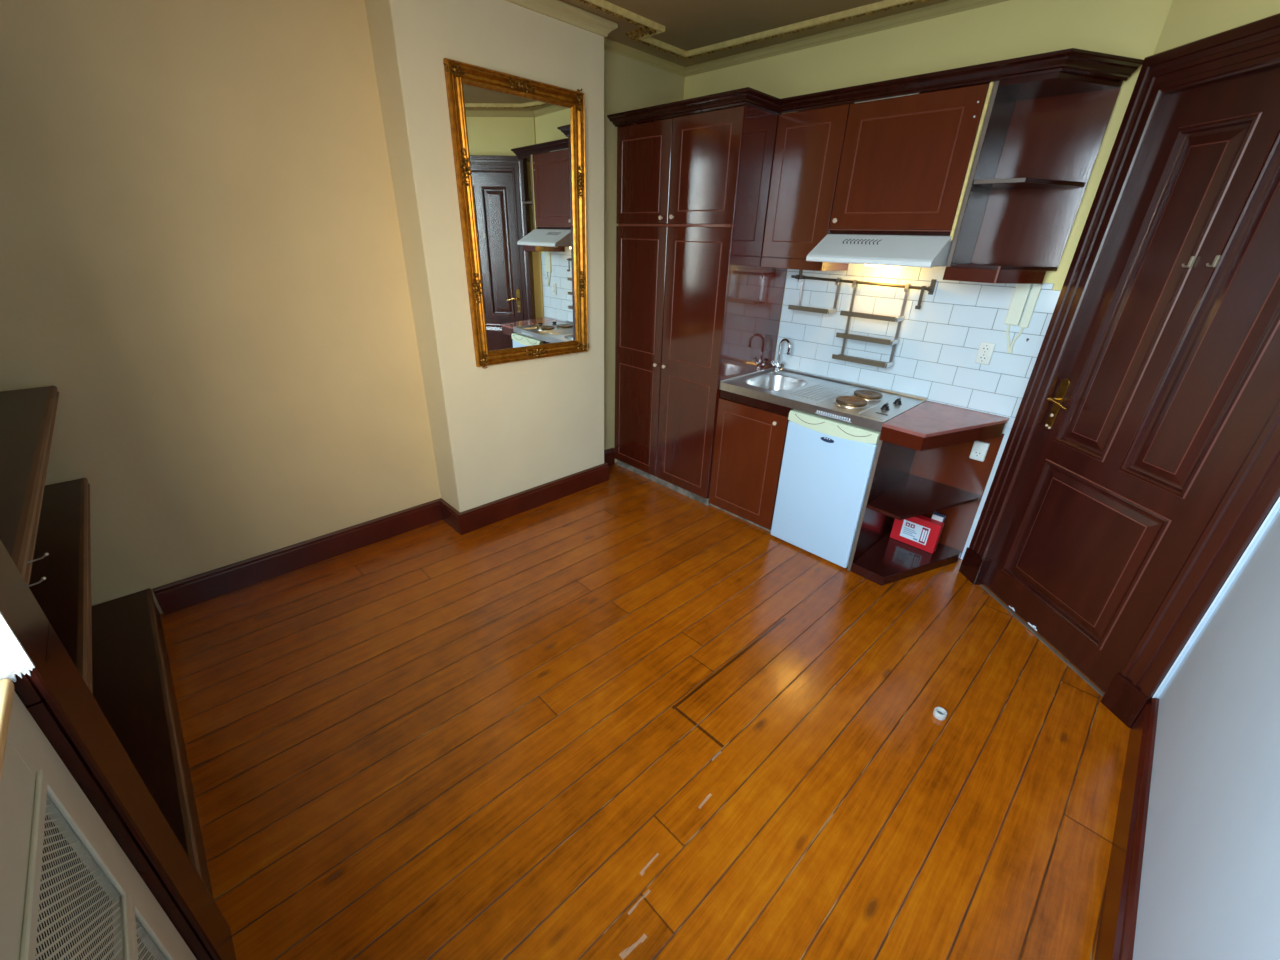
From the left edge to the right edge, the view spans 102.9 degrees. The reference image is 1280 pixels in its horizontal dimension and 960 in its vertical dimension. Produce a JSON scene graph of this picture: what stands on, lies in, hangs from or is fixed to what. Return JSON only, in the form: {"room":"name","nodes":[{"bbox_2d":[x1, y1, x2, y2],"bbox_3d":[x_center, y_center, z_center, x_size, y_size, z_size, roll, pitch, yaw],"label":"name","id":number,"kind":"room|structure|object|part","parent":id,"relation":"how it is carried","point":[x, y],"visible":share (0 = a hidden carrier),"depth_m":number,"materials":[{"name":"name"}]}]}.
{"room":"studio apartment","nodes":[
{"label":"studio apartment","id":0,"kind":"room"},
{"bbox_2d":[0,678,14,778],"bbox_3d":[-0.427,0.494,0.265,0.055,0.019,1.303,-21,34,-40],"label":"window sill","id":1,"kind":"structure","parent":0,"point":[7,687],"depth_m":0.65,"materials":[{"name":"white paint"}]},
{"bbox_2d":[0,612,34,706],"bbox_3d":[-1.187,-0.004,0.631,0.447,2.630,3.545,-21,34,-40],"label":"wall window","id":2,"kind":"structure","parent":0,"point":[14,659],"depth_m":0.69,"materials":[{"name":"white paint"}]},
{"bbox_2d":[0,0,440,613],"bbox_3d":[-1.853,-0.750,2.166,1.672,2.630,0.185,-21,34,-40],"label":"wall","id":3,"kind":"structure","parent":0,"point":[202,256],"depth_m":2.09,"materials":[{"name":"beige paint"}]},
{"bbox_2d":[153,448,614,614],"bbox_3d":[-1.126,0.212,3.099,2.710,0.137,0.269,-21,34,-40],"label":"baseboard","id":4,"kind":"structure","parent":3,"relation":"attached to","point":[196,589],"depth_m":2.85,"materials":[{"name":"brown wood"}]},
{"bbox_2d":[365,0,603,511],"bbox_3d":[-0.773,-1.101,2.985,1.118,2.630,0.432,-21,34,-40],"label":"wall","id":5,"kind":"structure","parent":0,"point":[498,431],"depth_m":2.61,"materials":[{"name":"white paint"}]},
{"bbox_2d":[443,58,588,368],"bbox_3d":[-0.585,-1.311,2.697,0.766,1.354,0.038,-20,33,-39],"label":"wall mirror","id":6,"kind":"object","parent":5,"relation":"attached to","point":[518,143],"visible":1,"depth_m":2.65,"materials":[{"name":"gold metal"}]},
{"bbox_2d":[463,84,575,350],"bbox_3d":[-0.595,-1.314,2.710,0.602,1.187,0.006,-20,33,-39],"label":"mirror glass","id":7,"kind":"object","parent":6,"relation":"attached to","point":[522,146],"depth_m":2.66,"materials":[{"name":"clear mirror"}]},
{"bbox_2d":[505,0,617,37],"bbox_3d":[-0.653,-2.224,2.363,1.214,0.062,0.295,-21,34,-40],"label":"crown molding","id":8,"kind":"structure","parent":5,"relation":"attached to","point":[562,11],"depth_m":2.49,"materials":[{"name":"beige paint"}]},
{"bbox_2d":[604,49,684,462],"bbox_3d":[-0.135,-1.409,3.680,0.858,2.630,0.242,-21,34,-40],"label":"wall","id":9,"kind":"structure","parent":0,"point":[630,84],"depth_m":3.23,"materials":[{"name":"beige paint"}]},
{"bbox_2d":[160,462,1129,959],"bbox_3d":[0.005,0.745,2.328,3.910,0.100,3.550,-21,34,-40],"label":"floor","id":10,"kind":"structure","parent":0,"point":[626,716],"depth_m":1.78,"materials":[{"name":"brown wood"}]},
{"bbox_2d":[0,691,196,959],"bbox_3d":[-0.460,0.976,0.475,0.106,1.032,1.303,-21,34,-40],"label":"radiator cover","id":11,"kind":"object","parent":10,"relation":"on","point":[69,890],"visible":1,"depth_m":0.68,"materials":[{"name":"white paint"}]},
{"bbox_3d":[-0.420,0.698,0.388,0.006,0.293,1.108,-21,34,-40],"label":"grille frame","id":12,"kind":"part","parent":11,"relation":"part of","materials":[{"name":"white paint"}]},
{"bbox_2d":[35,799,122,959],"bbox_3d":[-0.424,0.700,0.384,0.005,0.265,1.080,-21,34,-40],"label":"grille","id":13,"kind":"object","parent":11,"relation":"attached to","point":[115,903],"depth_m":0.66,"materials":[{"name":"white metal"}]},
{"bbox_2d":[136,921,163,959],"bbox_3d":[-0.433,0.971,0.512,0.005,0.275,1.080,-21,34,-40],"label":"grille","id":14,"kind":"object","parent":11,"relation":"attached to","point":[141,958],"depth_m":0.81,"materials":[{"name":"white metal"}]},
{"bbox_3d":[-0.429,0.969,0.515,0.006,0.303,1.108,-21,34,-40],"label":"grille frame","id":15,"kind":"part","parent":11,"relation":"part of","materials":[{"name":"white paint"}]},
{"bbox_2d":[0,385,235,959],"bbox_3d":[-1.605,-0.208,1.104,0.338,2.569,1.860,-21,34,-40],"label":"shelves","id":16,"kind":"object","parent":10,"relation":"on","point":[100,690],"visible":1,"depth_m":1.27,"materials":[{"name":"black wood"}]},
{"bbox_3d":[-1.707,-0.024,1.266,0.291,0.033,1.630,-21,34,-40],"label":"shelf","id":17,"kind":"part","parent":16,"relation":"part of","materials":[{"name":"brown wood"}]},
{"bbox_3d":[-1.730,0.312,1.413,0.259,0.037,1.630,-21,34,-40],"label":"shelf","id":18,"kind":"part","parent":16,"relation":"part of","materials":[{"name":"brown wood"}]},
{"bbox_3d":[-1.734,0.803,1.657,0.291,0.025,1.630,-21,34,-40],"label":"shelf","id":19,"kind":"part","parent":16,"relation":"part of","materials":[{"name":"brown wood"}]},
{"bbox_2d":[614,105,786,505],"bbox_3d":[0.362,-1.054,3.440,0.638,2.223,0.923,-21,34,-40],"label":"tall cabinet","id":20,"kind":"object","parent":10,"relation":"on","point":[697,308],"visible":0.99,"depth_m":3.08,"materials":[{"name":"brown wood"}]},
{"bbox_3d":[-0.014,-0.836,3.508,0.018,1.629,0.448,-21,34,-40],"label":"door","id":21,"kind":"part","parent":20,"relation":"part of","materials":[{"name":"brown wood"}]},
{"bbox_3d":[0.018,-1.819,3.044,0.018,0.518,0.448,-21,34,-40],"label":"door","id":22,"kind":"part","parent":20,"relation":"part of","materials":[{"name":"brown wood"}]},
{"bbox_3d":[0.354,-1.572,3.168,0.511,0.012,0.887,-21,34,-40],"label":"rail","id":23,"kind":"part","parent":20,"relation":"part of","materials":[{"name":"brown wood"}]},
{"bbox_3d":[0.311,-0.686,3.214,0.018,1.629,0.468,-21,34,-40],"label":"door","id":24,"kind":"part","parent":20,"relation":"part of","materials":[{"name":"brown wood"}]},
{"bbox_3d":[0.343,-1.669,2.750,0.018,0.518,0.468,-21,34,-40],"label":"door","id":25,"kind":"part","parent":20,"relation":"part of","materials":[{"name":"brown wood"}]},
{"bbox_3d":[0.696,-0.940,3.154,0.594,2.166,0.018,-21,34,-40],"label":"panel","id":26,"kind":"part","parent":20,"relation":"part of","materials":[{"name":"brown wood"}]},
{"bbox_2d":[607,48,1143,126],"bbox_3d":[0.867,-1.865,2.513,0.671,0.063,2.386,-21,34,-40],"label":"crown molding","id":27,"kind":"structure","parent":20,"relation":"attached to","point":[1072,60],"depth_m":2.23,"materials":[{"name":"brown wood"}]},
{"bbox_3d":[0.281,-2.038,2.850,0.365,0.054,1.023,-21,34,-40],"label":"tall crown","id":28,"kind":"part","parent":27,"relation":"part of","materials":[{"name":"brown wood"}]},
{"bbox_3d":[1.317,-1.753,2.300,0.367,0.056,1.412,-21,34,-40],"label":"wall crown","id":29,"kind":"part","parent":27,"relation":"part of","materials":[{"name":"brown wood"}]},
{"bbox_2d":[708,390,792,531],"bbox_3d":[0.840,-0.188,3.299,0.618,0.806,0.482,-21,34,-40],"label":"base cabinet","id":30,"kind":"object","parent":10,"relation":"on","point":[749,443],"visible":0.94,"depth_m":3.09,"materials":[{"name":"brown wood"}]},
{"bbox_3d":[0.657,-0.454,2.963,0.014,0.050,0.482,-21,34,-40],"label":"rail","id":31,"kind":"part","parent":30,"relation":"part of","materials":[{"name":"brown wood"}]},
{"bbox_2d":[719,368,926,431],"bbox_3d":[1.036,-0.466,2.981,0.600,0.174,0.982,-21,34,-40],"label":"countertop","id":32,"kind":"structure","parent":30,"relation":"on","point":[867,406],"depth_m":2.86,"materials":[{"name":"metal"}]},
{"bbox_2d":[770,338,790,371],"bbox_3d":[0.921,-0.814,3.319,0.053,0.218,0.155,-16,31,-33],"label":"sink faucet","id":33,"kind":"object","parent":32,"relation":"on","point":[777,366],"visible":1,"depth_m":3.33,"materials":[{"name":"silver metal"}]},
{"bbox_2d":[772,363,781,371],"bbox_3d":[0.909,-0.746,3.371,0.048,0.050,0.066,-21,34,-40],"label":"handle","id":34,"kind":"object","parent":33,"relation":"on","point":[777,366],"depth_m":3.36,"materials":[{"name":"silver metal"}]},
{"bbox_3d":[0.930,-0.822,3.288,0.022,0.178,0.108,-10,28,-24],"label":"spout","id":35,"kind":"part","parent":33,"relation":"part of","materials":[{"name":"silver metal"}]},
{"bbox_2d":[816,388,896,419],"bbox_3d":[1.243,-0.421,2.765,0.510,0.004,0.353,-21,34,-40],"label":"cooktop","id":36,"kind":"object","parent":32,"relation":"in","point":[864,402],"depth_m":2.72,"materials":[{"name":"metal"}]},
{"bbox_3d":[1.278,-0.384,2.654,0.044,0.030,0.044,-21,34,-40],"label":"control knob","id":37,"kind":"part","parent":32,"relation":"part of","materials":[{"name":"black plastic"}]},
{"bbox_3d":[1.393,-0.426,2.752,0.044,0.030,0.044,-21,34,-40],"label":"control knob","id":38,"kind":"part","parent":32,"relation":"part of","materials":[{"name":"black plastic"}]},
{"bbox_2d":[770,409,880,567],"bbox_3d":[1.178,-0.021,2.976,0.594,0.800,0.486,-21,34,-40],"label":"fridge","id":39,"kind":"object","parent":10,"relation":"on","point":[826,467],"visible":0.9,"depth_m":2.76,"materials":[{"name":"white metal"}]},
{"bbox_2d":[847,401,1009,585],"bbox_3d":[1.504,0.093,2.694,0.616,0.852,0.398,-21,34,-40],"label":"corner shelf unit","id":40,"kind":"object","parent":10,"relation":"on","point":[922,465],"visible":0.96,"depth_m":2.75,"materials":[{"name":"brown wood"}]},
{"bbox_3d":[1.375,0.068,2.839,0.599,0.766,0.017,-21,34,-40],"label":"panel","id":41,"kind":"part","parent":40,"relation":"part of","materials":[{"name":"brown wood"}]},
{"bbox_2d":[890,515,943,553],"bbox_3d":[1.591,0.291,2.938,0.054,0.182,0.240,-21,34,-40],"label":"cardboard box","id":42,"kind":"object","parent":40,"relation":"on","point":[922,532],"visible":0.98,"depth_m":2.90,"materials":[{"name":"red cardboard"}]},
{"bbox_2d":[918,527,928,543],"bbox_3d":[1.607,0.316,2.890,0.001,0.097,0.032,-21,34,-40],"label":"print","id":43,"kind":"object","parent":42,"relation":"attached to","point":[923,532],"depth_m":2.89,"materials":[{"name":"white paper"}]},
{"bbox_2d":[931,512,945,522],"bbox_3d":[1.677,0.289,2.908,0.022,0.216,0.062,-21,34,-40],"label":"paper card","id":44,"kind":"object","parent":42,"relation":"on","point":[936,516],"visible":0.37,"depth_m":2.86,"materials":[{"name":"white paper"}]},
{"bbox_2d":[882,401,1009,437],"bbox_3d":[1.516,-0.285,2.516,0.616,0.018,0.396,-21,34,-40],"label":"countertop","id":45,"kind":"structure","parent":40,"relation":"on","point":[929,418],"depth_m":2.52,"materials":[{"name":"brown wood"}]},
{"bbox_3d":[1.726,0.049,2.903,0.006,0.766,0.380,-21,34,-40],"label":"panel","id":46,"kind":"part","parent":40,"relation":"part of","materials":[{"name":"brown wood"}]},
{"bbox_2d":[969,440,989,461],"bbox_3d":[1.801,-0.154,2.706,0.026,0.102,0.070,-21,34,-40],"label":"wall socket","id":47,"kind":"object","parent":40,"relation":"attached to","point":[979,450],"visible":0.94,"depth_m":2.70,"materials":[{"name":"white plastic"}]},
{"bbox_2d":[933,707,946,720],"bbox_3d":[1.146,0.891,1.947,0.045,0.026,0.045,-21,34,-40],"label":"ring","id":48,"kind":"object","parent":10,"relation":"on","point":[939,713],"visible":1,"depth_m":1.94,"materials":[{"name":"grey"}]},
{"bbox_2d":[561,0,949,66],"bbox_3d":[0.086,-1.723,1.163,3.910,0.100,3.550,-21,34,-40],"label":"ceiling","id":49,"kind":"structure","parent":0,"point":[689,24],"depth_m":2.56,"materials":[{"name":"beige paint"}]},
{"bbox_2d":[576,0,929,59],"bbox_3d":[0.213,-1.677,1.224,3.175,0.034,2.902,-21,34,-40],"label":"trim","id":50,"kind":"structure","parent":49,"relation":"attached to","point":[648,28],"depth_m":2.61,"materials":[{"name":"paint"}]},
{"bbox_2d":[604,0,1008,76],"bbox_3d":[0.206,-1.691,1.276,3.308,0.046,3.225,-21,34,-40],"label":"cove","id":51,"kind":"object","parent":49,"relation":"attached to","point":[952,6],"visible":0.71,"depth_m":2.75,"materials":[{"name":"brown paint"}]},
{"bbox_2d":[683,0,1172,415],"bbox_3d":[1.131,-1.126,3.170,0.132,2.630,2.850,-21,34,-40],"label":"wall","id":52,"kind":"structure","parent":0,"point":[1010,29],"depth_m":2.29,"materials":[{"name":"yellow paint"}]},
{"bbox_2d":[761,104,849,270],"bbox_3d":[0.962,-1.566,2.809,0.311,0.743,0.386,-21,34,-40],"label":"upper cabinet","id":53,"kind":"object","parent":52,"relation":"attached to","point":[809,143],"visible":0.81,"depth_m":2.69,"materials":[{"name":"brown wood"}]},
{"bbox_2d":[806,234,952,267],"bbox_3d":[1.234,-1.141,2.549,0.497,0.149,0.596,-21,34,-40],"label":"range hood","id":54,"kind":"object","parent":52,"relation":"attached to","point":[869,250],"visible":0.99,"depth_m":2.40,"materials":[{"name":"white metal"}]},
{"bbox_2d":[829,82,994,240],"bbox_3d":[1.303,-1.475,2.452,0.336,0.583,0.603,-21,34,-40],"label":"upper cabinet","id":55,"kind":"object","parent":52,"relation":"attached to","point":[906,164],"visible":0.95,"depth_m":2.33,"materials":[{"name":"brown wood"}]},
{"bbox_2d":[775,263,1060,559],"bbox_3d":[1.405,-0.517,3.023,0.008,1.666,1.416,-21,34,-40],"label":"wall tiles","id":56,"kind":"structure","parent":52,"relation":"attached to","point":[936,351],"depth_m":2.76,"materials":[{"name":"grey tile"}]},
{"bbox_2d":[791,270,936,294],"bbox_3d":[1.236,-1.131,2.893,0.057,0.084,0.815,-21,34,-40],"label":"wall rail","id":57,"kind":"object","parent":56,"relation":"attached to","point":[931,287],"visible":0.78,"depth_m":2.81,"materials":[{"name":"grey metal"}]},
{"bbox_2d":[788,275,841,313],"bbox_3d":[1.040,-1.106,3.033,0.100,0.194,0.268,-21,34,-40],"label":"rack","id":58,"kind":"object","parent":57,"relation":"hanging from","point":[792,307],"visible":1,"depth_m":3.02,"materials":[{"name":"metal"}]},
{"bbox_2d":[788,305,827,313],"bbox_3d":[1.033,-1.032,3.072,0.099,0.026,0.256,-21,34,-40],"label":"shelf","id":59,"kind":"object","parent":58,"relation":"attached to","point":[793,307],"depth_m":3.04,"materials":[{"name":"grey metal"}]},
{"bbox_2d":[832,280,910,367],"bbox_3d":[1.288,-0.878,2.857,0.100,0.434,0.320,-21,34,-40],"label":"rack","id":60,"kind":"object","parent":57,"relation":"hanging from","point":[849,313],"visible":1,"depth_m":2.86,"materials":[{"name":"metal"}]},
{"bbox_2d":[832,354,887,367],"bbox_3d":[1.278,-0.696,2.948,0.099,0.026,0.308,-21,34,-40],"label":"shelf","id":61,"kind":"object","parent":60,"relation":"attached to","point":[843,357],"depth_m":2.92,"materials":[{"name":"grey metal"}]},
{"bbox_2d":[836,333,891,344],"bbox_3d":[1.282,-0.808,2.895,0.099,0.026,0.308,-21,34,-40],"label":"shelf","id":62,"kind":"object","parent":60,"relation":"attached to","point":[846,336],"depth_m":2.86,"materials":[{"name":"grey metal"}]},
{"bbox_2d":[840,310,895,321],"bbox_3d":[1.285,-0.918,2.843,0.099,0.026,0.308,-21,34,-40],"label":"shelf","id":63,"kind":"object","parent":60,"relation":"attached to","point":[849,313],"depth_m":2.81,"materials":[{"name":"grey metal"}]},
{"bbox_2d":[915,286,926,308],"bbox_3d":[1.469,-0.954,2.666,0.043,0.113,0.022,-21,34,-40],"label":"hook","id":64,"kind":"object","parent":57,"relation":"hanging from","point":[918,306],"visible":1,"depth_m":2.66,"materials":[{"name":"grey metal"}]},
{"bbox_2d":[975,342,995,364],"bbox_3d":[1.744,-0.639,2.577,0.015,0.106,0.065,-21,34,-40],"label":"wall socket","id":65,"kind":"object","parent":56,"relation":"attached to","point":[985,352],"visible":1,"depth_m":2.57,"materials":[{"name":"white plastic"}]},
{"bbox_2d":[1004,284,1042,352],"bbox_3d":[1.810,-0.771,2.441,0.021,0.323,0.098,-21,34,-40],"label":"handset","id":66,"kind":"object","parent":56,"relation":"attached to","point":[1022,291],"visible":0.89,"depth_m":2.42,"materials":[{"name":"white plastic"}]},
{"bbox_2d":[943,72,1122,283],"bbox_3d":[1.651,-1.247,2.184,0.314,0.745,0.370,-21,34,-40],"label":"wall shelf","id":67,"kind":"object","parent":52,"relation":"attached to","point":[1042,135],"visible":1,"depth_m":2.23,"materials":[{"name":"brown wood"}]},
{"bbox_3d":[1.528,-1.305,2.296,0.311,0.743,0.018,-21,34,-40],"label":"panel","id":68,"kind":"part","parent":67,"relation":"part of","materials":[{"name":"brown wood"}]},
{"bbox_2d":[1133,509,1279,959],"bbox_3d":[1.052,0.130,0.504,2.700,2.630,0.120,-21,34,-40],"label":"wall","id":69,"kind":"structure","parent":0,"point":[1210,882],"depth_m":1.15,"materials":[{"name":"white paint"}]},
{"bbox_2d":[1094,698,1158,959],"bbox_3d":[0.970,1.217,1.077,2.510,0.172,0.022,-21,34,-40],"label":"baseboard","id":70,"kind":"structure","parent":69,"relation":"attached to","point":[1117,926],"depth_m":1.43,"materials":[{"name":"brown wood"}]},
{"bbox_2d":[1153,0,1279,54],"bbox_3d":[2.001,-0.473,1.847,0.080,2.630,1.145,0,25,-5],"label":"wall","id":71,"kind":"structure","parent":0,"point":[1187,21],"depth_m":1.77,"materials":[{"name":"yellow paint"}]},
{"bbox_2d":[959,13,1279,727],"bbox_3d":[1.892,-0.303,1.900,0.128,2.272,1.016,0,25,-5],"label":"door","id":72,"kind":"structure","parent":71,"relation":"attached to","point":[1137,475],"depth_m":1.86,"materials":[{"name":"brown wood"}]},
{"bbox_3d":[1.859,-0.338,2.274,0.006,0.234,0.038,0,25,-5],"label":"plate","id":73,"kind":"part","parent":72,"relation":"part of","materials":[{"name":"gold metal"}]},
{"bbox_3d":[1.832,-0.335,2.223,0.060,0.032,0.110,0,25,-5],"label":"lever","id":74,"kind":"part","parent":72,"relation":"part of","materials":[{"name":"gold metal"}]},
{"bbox_2d":[1182,256,1196,267],"bbox_3d":[1.883,-0.749,1.751,0.037,0.036,0.010,0,25,-4],"label":"coat hook","id":75,"kind":"object","parent":72,"relation":"attached to","point":[1193,258],"visible":1,"depth_m":1.75,"materials":[{"name":"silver metal"}]},
{"bbox_3d":[1.895,-0.749,1.752,0.012,0.036,0.010,0,25,-5],"label":"hook plate","id":76,"kind":"part","parent":75,"relation":"part of","materials":[{"name":"beige metal"}]},
{"bbox_2d":[1206,255,1220,266],"bbox_3d":[1.889,-0.721,1.681,0.037,0.036,0.010,0,25,-4],"label":"coat hook","id":77,"kind":"object","parent":72,"relation":"attached to","point":[1217,258],"visible":1,"depth_m":1.68,"materials":[{"name":"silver metal"}]},
{"bbox_3d":[1.901,-0.721,1.681,0.012,0.036,0.010,0,25,-5],"label":"hook plate","id":78,"kind":"part","parent":77,"relation":"part of","materials":[{"name":"beige metal"}]}
]}

